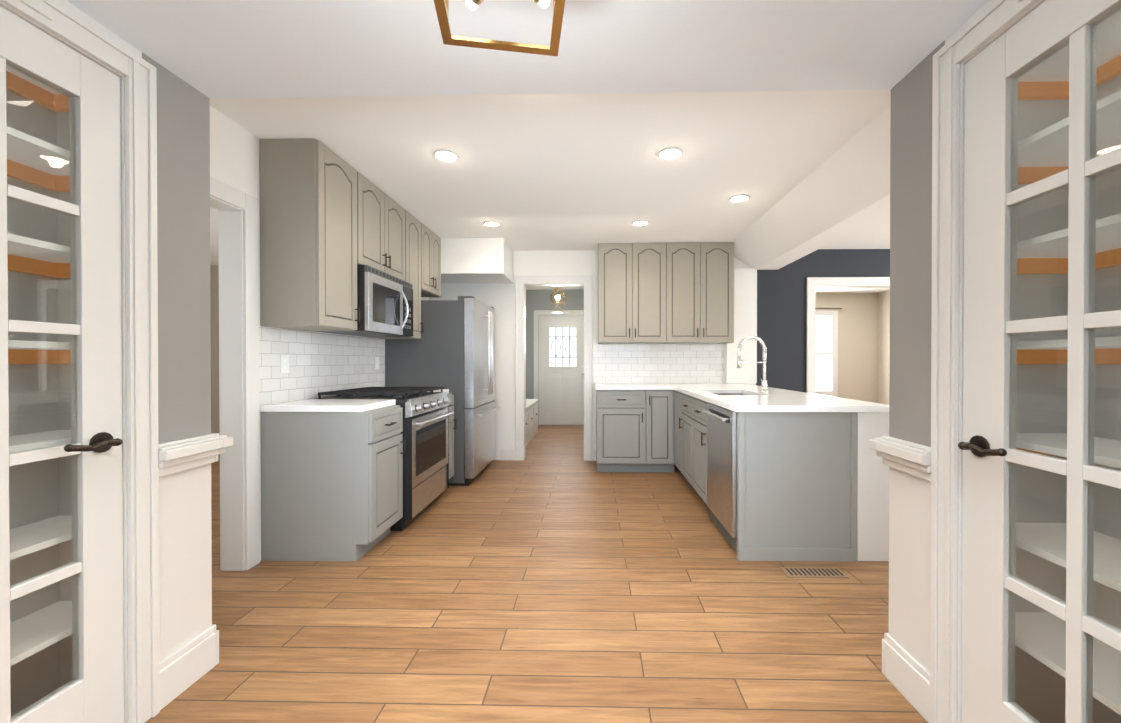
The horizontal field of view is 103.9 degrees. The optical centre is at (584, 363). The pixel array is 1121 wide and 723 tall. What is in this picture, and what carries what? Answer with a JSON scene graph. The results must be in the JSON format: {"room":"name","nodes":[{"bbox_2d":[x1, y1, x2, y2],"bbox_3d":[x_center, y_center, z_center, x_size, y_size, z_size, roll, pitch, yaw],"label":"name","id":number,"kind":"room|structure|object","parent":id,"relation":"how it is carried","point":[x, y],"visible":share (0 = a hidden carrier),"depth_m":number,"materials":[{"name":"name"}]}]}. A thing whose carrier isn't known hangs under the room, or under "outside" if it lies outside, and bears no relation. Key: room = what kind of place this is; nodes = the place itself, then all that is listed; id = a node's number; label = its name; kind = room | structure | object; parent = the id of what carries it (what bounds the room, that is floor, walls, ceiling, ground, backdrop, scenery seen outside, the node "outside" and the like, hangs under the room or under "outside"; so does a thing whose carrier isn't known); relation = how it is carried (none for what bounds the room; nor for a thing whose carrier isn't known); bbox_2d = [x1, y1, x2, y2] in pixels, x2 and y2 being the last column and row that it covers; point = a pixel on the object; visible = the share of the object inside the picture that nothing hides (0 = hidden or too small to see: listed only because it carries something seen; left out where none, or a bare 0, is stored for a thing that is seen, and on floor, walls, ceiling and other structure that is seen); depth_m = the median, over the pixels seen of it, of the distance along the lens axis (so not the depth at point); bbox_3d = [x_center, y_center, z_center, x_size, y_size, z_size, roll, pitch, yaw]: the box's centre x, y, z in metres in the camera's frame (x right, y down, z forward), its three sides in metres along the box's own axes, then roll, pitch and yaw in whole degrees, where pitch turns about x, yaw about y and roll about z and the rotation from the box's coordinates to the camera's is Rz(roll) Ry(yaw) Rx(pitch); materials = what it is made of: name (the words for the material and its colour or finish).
{"room":"kitchen","nodes":[
{"label":"kitchen","id":0,"kind":"room"},
{"bbox_2d":[6,89,59,716],"bbox_3d":[-1.819,0.085,-0.376,0.120,2.180,3.630,0,0,1],"label":"wall","id":1,"kind":"structure","parent":0,"point":[40,383],"depth_m":1.37,"materials":[{"name":"grey paint"}]},
{"bbox_2d":[6,66,72,665],"bbox_3d":[-1.619,-0.020,1.116,0.213,1.724,0.622,0,0,1],"label":"shelves","id":2,"kind":"object","parent":1,"relation":"attached to","point":[16,353],"depth_m":1.30,"materials":[{"name":"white wood"}]},
{"bbox_2d":[0,0,141,76],"bbox_3d":[-1.529,0.085,-0.382,0.100,2.180,3.630,0,0,1],"label":"wall","id":3,"kind":"structure","parent":0,"point":[90,20],"depth_m":1.29,"materials":[{"name":"white paint"}]},
{"bbox_2d":[0,6,123,722],"bbox_3d":[-1.446,0.133,1.090,0.103,2.052,0.569,0,0,1],"label":"french door","id":4,"kind":"structure","parent":3,"relation":"in","point":[92,691],"depth_m":1.27,"materials":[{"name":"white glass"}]},
{"bbox_2d":[0,0,159,722],"bbox_3d":[-1.458,0.094,1.095,0.080,2.146,0.726,0,0,1],"label":"trim","id":5,"kind":"structure","parent":3,"relation":"attached to","point":[139,256],"depth_m":1.39,"materials":[{"name":"white wood"}]},
{"bbox_2d":[142,52,211,661],"bbox_3d":[-2.338,0.075,1.576,1.800,2.180,0.250,0,0,1],"label":"wall","id":6,"kind":"structure","parent":0,"point":[184,337],"depth_m":1.57,"materials":[{"name":"grey paint"}]},
{"bbox_2d":[160,624,218,709],"bbox_3d":[-1.605,1.087,1.587,0.366,0.155,0.240,0,0,1],"label":"baseboard","id":7,"kind":"structure","parent":6,"relation":"attached to","point":[187,665],"depth_m":1.57,"materials":[{"name":"white wood"}]},
{"bbox_2d":[158,433,232,476],"bbox_3d":[-1.588,0.325,1.599,0.398,0.109,0.272,0,0,1],"label":"trim","id":8,"kind":"structure","parent":6,"relation":"attached to","point":[182,455],"depth_m":1.56,"materials":[{"name":"white wood"}]},
{"bbox_2d":[210,265,219,434],"bbox_3d":[-3.691,-0.099,5.999,3.470,2.480,0.100,0,0,1],"label":"wall","id":9,"kind":"structure","parent":0,"point":[214,311],"depth_m":5.97,"materials":[{"name":"grey paint"}]},
{"bbox_2d":[210,106,428,560],"bbox_3d":[-1.948,-0.086,3.512,0.120,2.480,3.640,0,0,1],"label":"wall","id":10,"kind":"structure","parent":0,"point":[234,154],"depth_m":2.41,"materials":[{"name":"white paint"}]},
{"bbox_2d":[210,176,259,570],"bbox_3d":[-1.976,0.104,2.138,0.156,2.115,0.820,0,0,1],"label":"door frame","id":11,"kind":"structure","parent":10,"relation":"attached to","point":[239,404],"depth_m":2.45,"materials":[{"name":"white wood"}]},
{"bbox_2d":[260,138,359,330],"bbox_3d":[-1.710,-0.770,2.778,0.380,1.096,0.430,0,0,1],"label":"upper cabinet","id":12,"kind":"object","parent":10,"relation":"attached to","point":[308,234],"visible":1,"depth_m":2.57,"materials":[{"name":"wood"}]},
{"bbox_2d":[259,326,384,404],"bbox_3d":[-1.889,0.008,3.333,0.002,0.461,1.547,0,0,1],"label":"backsplash","id":13,"kind":"structure","parent":10,"relation":"attached to","point":[322,362],"depth_m":3.06,"materials":[{"name":"white tile"}]},
{"bbox_2d":[280,355,288,372],"bbox_3d":[-1.897,0.001,2.769,0.007,0.115,0.075,0,0,1],"label":"outlet","id":14,"kind":"object","parent":13,"relation":"attached to","point":[284,363],"depth_m":2.77,"materials":[{"name":"white plastic"}]},
{"bbox_2d":[375,357,378,369],"bbox_3d":[-1.872,-0.006,3.949,0.007,0.115,0.075,0,0,1],"label":"outlet","id":15,"kind":"object","parent":13,"relation":"attached to","point":[376,358],"depth_m":3.94,"materials":[{"name":"white plastic"}]},
{"bbox_2d":[357,172,404,280],"bbox_3d":[-1.697,-1.003,3.376,0.380,0.636,0.762,0,0,1],"label":"upper cabinet","id":16,"kind":"object","parent":10,"relation":"attached to","point":[380,230],"visible":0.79,"depth_m":3.30,"materials":[{"name":"wood"}]},
{"bbox_2d":[314,265,412,336],"bbox_3d":[-1.648,-0.454,3.379,0.479,0.454,0.752,0,0,1],"label":"over-the-range microwave","id":17,"kind":"object","parent":16,"relation":"attached to","point":[384,302],"visible":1,"depth_m":3.22,"materials":[{"name":"silver metal"}]},
{"bbox_2d":[368,210,422,338],"bbox_3d":[-1.686,-0.776,3.929,0.380,1.096,0.335,0,0,1],"label":"upper cabinet","id":18,"kind":"object","parent":10,"relation":"attached to","point":[413,250],"visible":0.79,"depth_m":3.94,"materials":[{"name":"wood"}]},
{"bbox_2d":[421,223,440,296],"bbox_3d":[-1.677,-1.013,4.362,0.380,0.626,0.529,0,0,1],"label":"upper cabinet","id":19,"kind":"object","parent":10,"relation":"attached to","point":[430,263],"visible":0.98,"depth_m":4.32,"materials":[{"name":"wood"}]},
{"bbox_2d":[67,0,987,97],"bbox_3d":[-0.076,-1.215,-0.294,6.400,0.420,3.880,0,0,1],"label":"ceiling","id":20,"kind":"structure","parent":0,"point":[266,48],"depth_m":1.39,"materials":[{"name":"white paint"}]},
{"bbox_2d":[434,0,564,55],"bbox_3d":[-0.185,-0.896,0.955,0.280,0.229,0.280,0,0,-9],"label":"ceiling light","id":21,"kind":"object","parent":20,"relation":"attached to","point":[442,12],"visible":1,"depth_m":1.06,"materials":[{"name":"gold metal"}]},
{"bbox_2d":[145,425,927,722],"bbox_3d":[0.515,1.181,4.118,13.000,0.060,12.700,0,0,1],"label":"floor","id":22,"kind":"structure","parent":0,"point":[553,577],"depth_m":1.98,"materials":[{"name":"brown wood"}]},
{"bbox_2d":[261,405,404,560],"bbox_3d":[-1.555,0.721,2.783,0.690,0.875,0.430,0,0,1],"label":"base cabinet","id":23,"kind":"object","parent":22,"relation":"on","point":[331,486],"visible":0.96,"depth_m":2.57,"materials":[{"name":"wood"}]},
{"bbox_2d":[260,389,448,411],"bbox_3d":[-1.585,0.259,3.325,0.607,0.038,1.542,0,0,1],"label":"countertop","id":24,"kind":"structure","parent":23,"relation":"on","point":[334,405],"depth_m":2.62,"materials":[{"name":"stone"}]},
{"bbox_2d":[315,387,453,530],"bbox_3d":[-1.500,0.676,3.382,0.775,0.957,0.760,0,0,1],"label":"gas range","id":25,"kind":"object","parent":22,"relation":"on","point":[426,415],"visible":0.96,"depth_m":3.21,"materials":[{"name":"silver metal"}]},
{"bbox_2d":[385,296,499,485],"bbox_3d":[-1.413,0.256,4.558,0.899,1.785,0.910,0,0,1],"label":"refrigerator","id":26,"kind":"object","parent":22,"relation":"on","point":[452,349],"visible":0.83,"depth_m":4.10,"materials":[{"name":"metal"}]},
{"bbox_2d":[443,393,456,478],"bbox_3d":[-1.531,0.715,3.933,0.690,0.875,0.330,0,0,1],"label":"base cabinet","id":27,"kind":"object","parent":22,"relation":"on","point":[451,437],"visible":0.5,"depth_m":4.01,"materials":[{"name":"wood"}]},
{"bbox_2d":[526,399,538,445],"bbox_3d":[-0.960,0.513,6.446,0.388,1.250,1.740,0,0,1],"label":"bench","id":28,"kind":"object","parent":22,"relation":"on","point":[531,418],"visible":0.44,"depth_m":6.55,"materials":[{"name":"white wood"}]},
{"bbox_2d":[596,390,675,471],"bbox_3d":[0.542,0.710,4.837,0.823,0.875,0.650,0,0,1],"label":"base cabinet","id":29,"kind":"object","parent":22,"relation":"on","point":[635,430],"visible":1,"depth_m":4.55,"materials":[{"name":"wood"}]},
{"bbox_2d":[675,391,754,490],"bbox_3d":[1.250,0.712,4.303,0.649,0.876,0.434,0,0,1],"label":"base cabinet","id":30,"kind":"object","parent":22,"relation":"on","point":[690,421],"depth_m":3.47,"materials":[{"name":"wood"}]},
{"bbox_2d":[595,383,888,411],"bbox_3d":[0.968,0.370,3.852,1.735,0.265,2.597,0,0,1],"label":"countertop","id":31,"kind":"structure","parent":30,"relation":"on","point":[738,397],"depth_m":3.07,"materials":[{"name":"stone"}]},
{"bbox_2d":[737,336,768,391],"bbox_3d":[1.413,0.001,3.720,0.264,0.475,0.140,0,0,1],"label":"spring faucet","id":32,"kind":"object","parent":31,"relation":"on","point":[740,362],"visible":1,"depth_m":3.67,"materials":[{"name":"silver metal"}]},
{"bbox_2d":[702,403,736,552],"bbox_3d":[1.193,0.724,2.916,0.696,0.868,0.600,0,0,1],"label":"dishwasher","id":33,"kind":"object","parent":22,"relation":"on","point":[722,463],"visible":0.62,"depth_m":2.83,"materials":[{"name":"metal"}]},
{"bbox_2d":[780,567,848,577],"bbox_3d":[1.270,1.157,2.426,0.320,0.007,0.110,0,0,1],"label":"floor vent","id":34,"kind":"object","parent":22,"relation":"in","point":[809,572],"visible":1,"depth_m":2.42,"materials":[{"name":"brown metal"}]},
{"bbox_2d":[857,412,888,560],"bbox_3d":[1.692,0.722,2.585,0.183,0.875,0.040,0,0,1],"label":"half wall","id":35,"kind":"structure","parent":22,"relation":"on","point":[873,508],"depth_m":2.57,"materials":[{"name":"white paint"}]},
{"bbox_2d":[210,90,890,292],"bbox_3d":[0.556,-1.399,6.043,13.000,0.120,8.820,0,0,1],"label":"ceiling","id":36,"kind":"structure","parent":0,"point":[562,172],"depth_m":2.77,"materials":[{"name":"white paint"}]},
{"bbox_2d":[433,149,458,161],"bbox_3d":[-0.877,-1.318,2.773,0.156,0.014,0.156,0,0,1],"label":"recessed light","id":37,"kind":"object","parent":36,"relation":"in","point":[445,155],"visible":1,"depth_m":2.77,"materials":[{"name":"white plastic"}]},
{"bbox_2d":[441,238,512,282],"bbox_3d":[-1.352,-1.142,4.908,1.007,0.377,0.567,0,0,1],"label":"bulkhead","id":38,"kind":"object","parent":36,"relation":"attached to","point":[476,260],"visible":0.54,"depth_m":4.62,"materials":[{"name":"white paint"}]},
{"bbox_2d":[484,221,499,226],"bbox_3d":[-0.879,-1.325,4.153,0.156,0.014,0.156,0,0,1],"label":"recessed light","id":39,"kind":"object","parent":36,"relation":"in","point":[491,224],"visible":1,"depth_m":4.15,"materials":[{"name":"white plastic"}]},
{"bbox_2d":[550,289,565,312],"bbox_3d":[-0.395,-1.046,6.475,0.237,0.589,0.214,0,0,1],"label":"lantern pendant light","id":40,"kind":"object","parent":36,"relation":"hanging from","point":[557,297],"visible":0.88,"depth_m":6.47,"materials":[{"name":"gold metal"}]},
{"bbox_2d":[632,220,648,225],"bbox_3d":[0.526,-1.325,4.124,0.156,0.014,0.156,0,0,1],"label":"recessed light","id":41,"kind":"object","parent":36,"relation":"in","point":[640,222],"visible":1,"depth_m":4.12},
{"bbox_2d":[658,147,682,159],"bbox_3d":[0.537,-1.318,2.744,0.156,0.014,0.156,0,0,1],"label":"recessed light","id":42,"kind":"object","parent":36,"relation":"in","point":[669,153],"visible":1,"depth_m":2.75,"materials":[{"name":"white plastic"}]},
{"bbox_2d":[729,194,749,201],"bbox_3d":[1.238,-1.322,3.499,0.156,0.014,0.156,0,0,1],"label":"recessed light","id":43,"kind":"object","parent":36,"relation":"in","point":[740,198],"visible":1,"depth_m":3.50,"materials":[{"name":"white plastic"}]},
{"bbox_2d":[731,105,890,269],"bbox_3d":[1.900,-1.207,3.366,0.640,0.234,3.516,0,0,1],"label":"soffit","id":44,"kind":"structure","parent":36,"relation":"attached to","point":[843,190],"depth_m":3.27,"materials":[{"name":"white paint"}]},
{"bbox_2d":[526,289,583,424],"bbox_3d":[-0.458,-0.110,8.042,1.290,2.480,0.120,0,0,1],"label":"wall","id":45,"kind":"structure","parent":0,"point":[541,299],"depth_m":7.98,"materials":[{"name":"grey paint"}]},
{"bbox_2d":[534,310,583,398],"bbox_3d":[-0.399,0.080,7.970,1.050,2.100,0.024,0,0,1],"label":"door frame","id":46,"kind":"structure","parent":45,"relation":"attached to","point":[550,312],"depth_m":7.97,"materials":[{"name":"white wood"}]},
{"bbox_2d":[539,315,583,424],"bbox_3d":[-0.399,0.115,7.994,0.886,2.006,0.120,0,0,1],"label":"front door","id":47,"kind":"structure","parent":45,"relation":"in","point":[561,369],"depth_m":8.01,"materials":[{"name":"white wood"}]},
{"bbox_2d":[57,100,1068,722],"bbox_3d":[-0.101,0.076,1.401,3.240,2.180,0.006,0,0,1],"label":"glass pane","id":48,"kind":"object","parent":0,"point":[1053,308],"depth_m":1.37,"materials":[{"name":"clear glass"}]},
{"bbox_2d":[429,249,889,460],"bbox_3d":[2.033,-0.095,5.189,8.010,2.480,0.120,0,0,1],"label":"wall","id":49,"kind":"structure","parent":0,"point":[782,313],"depth_m":5.13,"materials":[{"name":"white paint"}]},
{"bbox_2d":[500,450,595,460],"bbox_3d":[0.794,1.085,5.154,3.593,0.120,0.014,0,0,1],"label":"baseboard","id":50,"kind":"structure","parent":49,"relation":"attached to","point":[507,454],"depth_m":5.18,"materials":[{"name":"white wood"}]},
{"bbox_2d":[515,275,591,460],"bbox_3d":[-0.361,0.052,5.229,0.910,2.185,0.146,0,0,1],"label":"door frame","id":51,"kind":"structure","parent":49,"relation":"attached to","point":[522,282],"depth_m":5.16,"materials":[{"name":"white wood"}]},
{"bbox_2d":[598,243,673,343],"bbox_3d":[0.557,-0.782,4.981,0.806,1.096,0.346,0,0,1],"label":"upper cabinet","id":52,"kind":"object","parent":49,"relation":"attached to","point":[665,293],"depth_m":4.81,"materials":[{"name":"wood"}]},
{"bbox_2d":[593,344,724,382],"bbox_3d":[0.872,-0.002,5.152,1.550,0.461,0.002,0,0,1],"label":"backsplash","id":53,"kind":"structure","parent":49,"relation":"attached to","point":[658,363],"depth_m":5.15,"materials":[{"name":"white tile"}]},
{"bbox_2d":[666,243,733,343],"bbox_3d":[1.241,-0.782,4.966,0.806,1.096,0.346,0,0,1],"label":"upper cabinet","id":54,"kind":"object","parent":49,"relation":"attached to","point":[703,272],"depth_m":4.79,"materials":[{"name":"wood"}]},
{"bbox_2d":[726,268,756,382],"bbox_3d":[1.832,-0.443,5.116,0.350,1.343,0.029,0,0,1],"label":"pilaster","id":55,"kind":"object","parent":49,"relation":"attached to","point":[745,302],"visible":0.64,"depth_m":5.10,"materials":[{"name":"white paint"}]},
{"bbox_2d":[806,277,889,393],"bbox_3d":[3.208,0.070,5.155,1.230,2.150,0.146,0,0,1],"label":"door frame","id":56,"kind":"structure","parent":49,"relation":"attached to","point":[813,283],"depth_m":5.10,"materials":[{"name":"white wood"}]},
{"bbox_2d":[815,293,878,402],"bbox_3d":[4.256,-0.112,8.434,3.700,2.480,0.100,0,0,1],"label":"wall","id":57,"kind":"structure","parent":0,"point":[863,346],"depth_m":8.36,"materials":[{"name":"beige paint"}]},
{"bbox_2d":[815,308,841,395],"bbox_3d":[4.395,-0.221,8.346,0.980,1.678,0.067,0,0,1],"label":"room window","id":58,"kind":"structure","parent":57,"relation":"in","point":[826,353],"depth_m":8.36,"materials":[{"name":"white glass"}]},
{"bbox_2d":[879,290,889,404],"bbox_3d":[5.622,-0.103,6.765,0.100,2.480,3.180,0,0,1],"label":"wall","id":59,"kind":"structure","parent":0,"point":[884,297],"depth_m":8.18,"materials":[{"name":"beige paint"}]},
{"bbox_2d":[889,40,944,672],"bbox_3d":[2.146,0.075,1.482,2.030,2.180,0.250,0,0,1],"label":"wall","id":60,"kind":"structure","parent":0,"point":[910,329],"depth_m":1.52,"materials":[{"name":"grey paint"}]},
{"bbox_2d":[868,436,930,481],"bbox_3d":[1.283,0.325,1.536,0.398,0.109,0.276,0,0,1],"label":"trim","id":61,"kind":"structure","parent":60,"relation":"attached to","point":[912,458],"depth_m":1.51,"materials":[{"name":"white wood"}]},
{"bbox_2d":[882,633,929,722],"bbox_3d":[1.299,1.087,1.524,0.366,0.155,0.244,0,0,1],"label":"baseboard","id":62,"kind":"structure","parent":60,"relation":"attached to","point":[906,674],"depth_m":1.52,"materials":[{"name":"white wood"}]},
{"bbox_2d":[945,0,1038,63],"bbox_3d":[1.141,0.086,-0.438,0.100,2.180,3.630,0,0,1],"label":"wall","id":63,"kind":"structure","parent":0,"point":[970,19],"depth_m":1.27,"materials":[{"name":"white paint"}]},
{"bbox_2d":[930,0,1044,722],"bbox_3d":[1.131,0.095,1.012,0.080,2.146,0.774,0,0,1],"label":"trim","id":64,"kind":"structure","parent":63,"relation":"attached to","point":[988,22],"depth_m":1.33,"materials":[{"name":"white wood"}]},
{"bbox_2d":[958,0,1120,722],"bbox_3d":[1.119,0.134,1.007,0.103,2.052,0.617,0,0,1],"label":"french door","id":65,"kind":"structure","parent":63,"relation":"in","point":[993,584],"depth_m":1.17,"materials":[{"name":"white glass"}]},
{"bbox_2d":[1093,74,1120,722],"bbox_3d":[1.541,0.086,-0.446,0.120,2.180,3.630,0,0,1],"label":"wall","id":66,"kind":"structure","parent":0,"point":[1111,529],"depth_m":1.27,"materials":[{"name":"grey paint"}]},
{"bbox_2d":[1015,10,1120,714],"bbox_3d":[1.363,-0.019,1.054,0.293,1.724,0.622,0,0,1],"label":"shelves","id":67,"kind":"object","parent":66,"relation":"attached to","point":[1100,453],"depth_m":1.22,"materials":[{"name":"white wood"}]}
]}

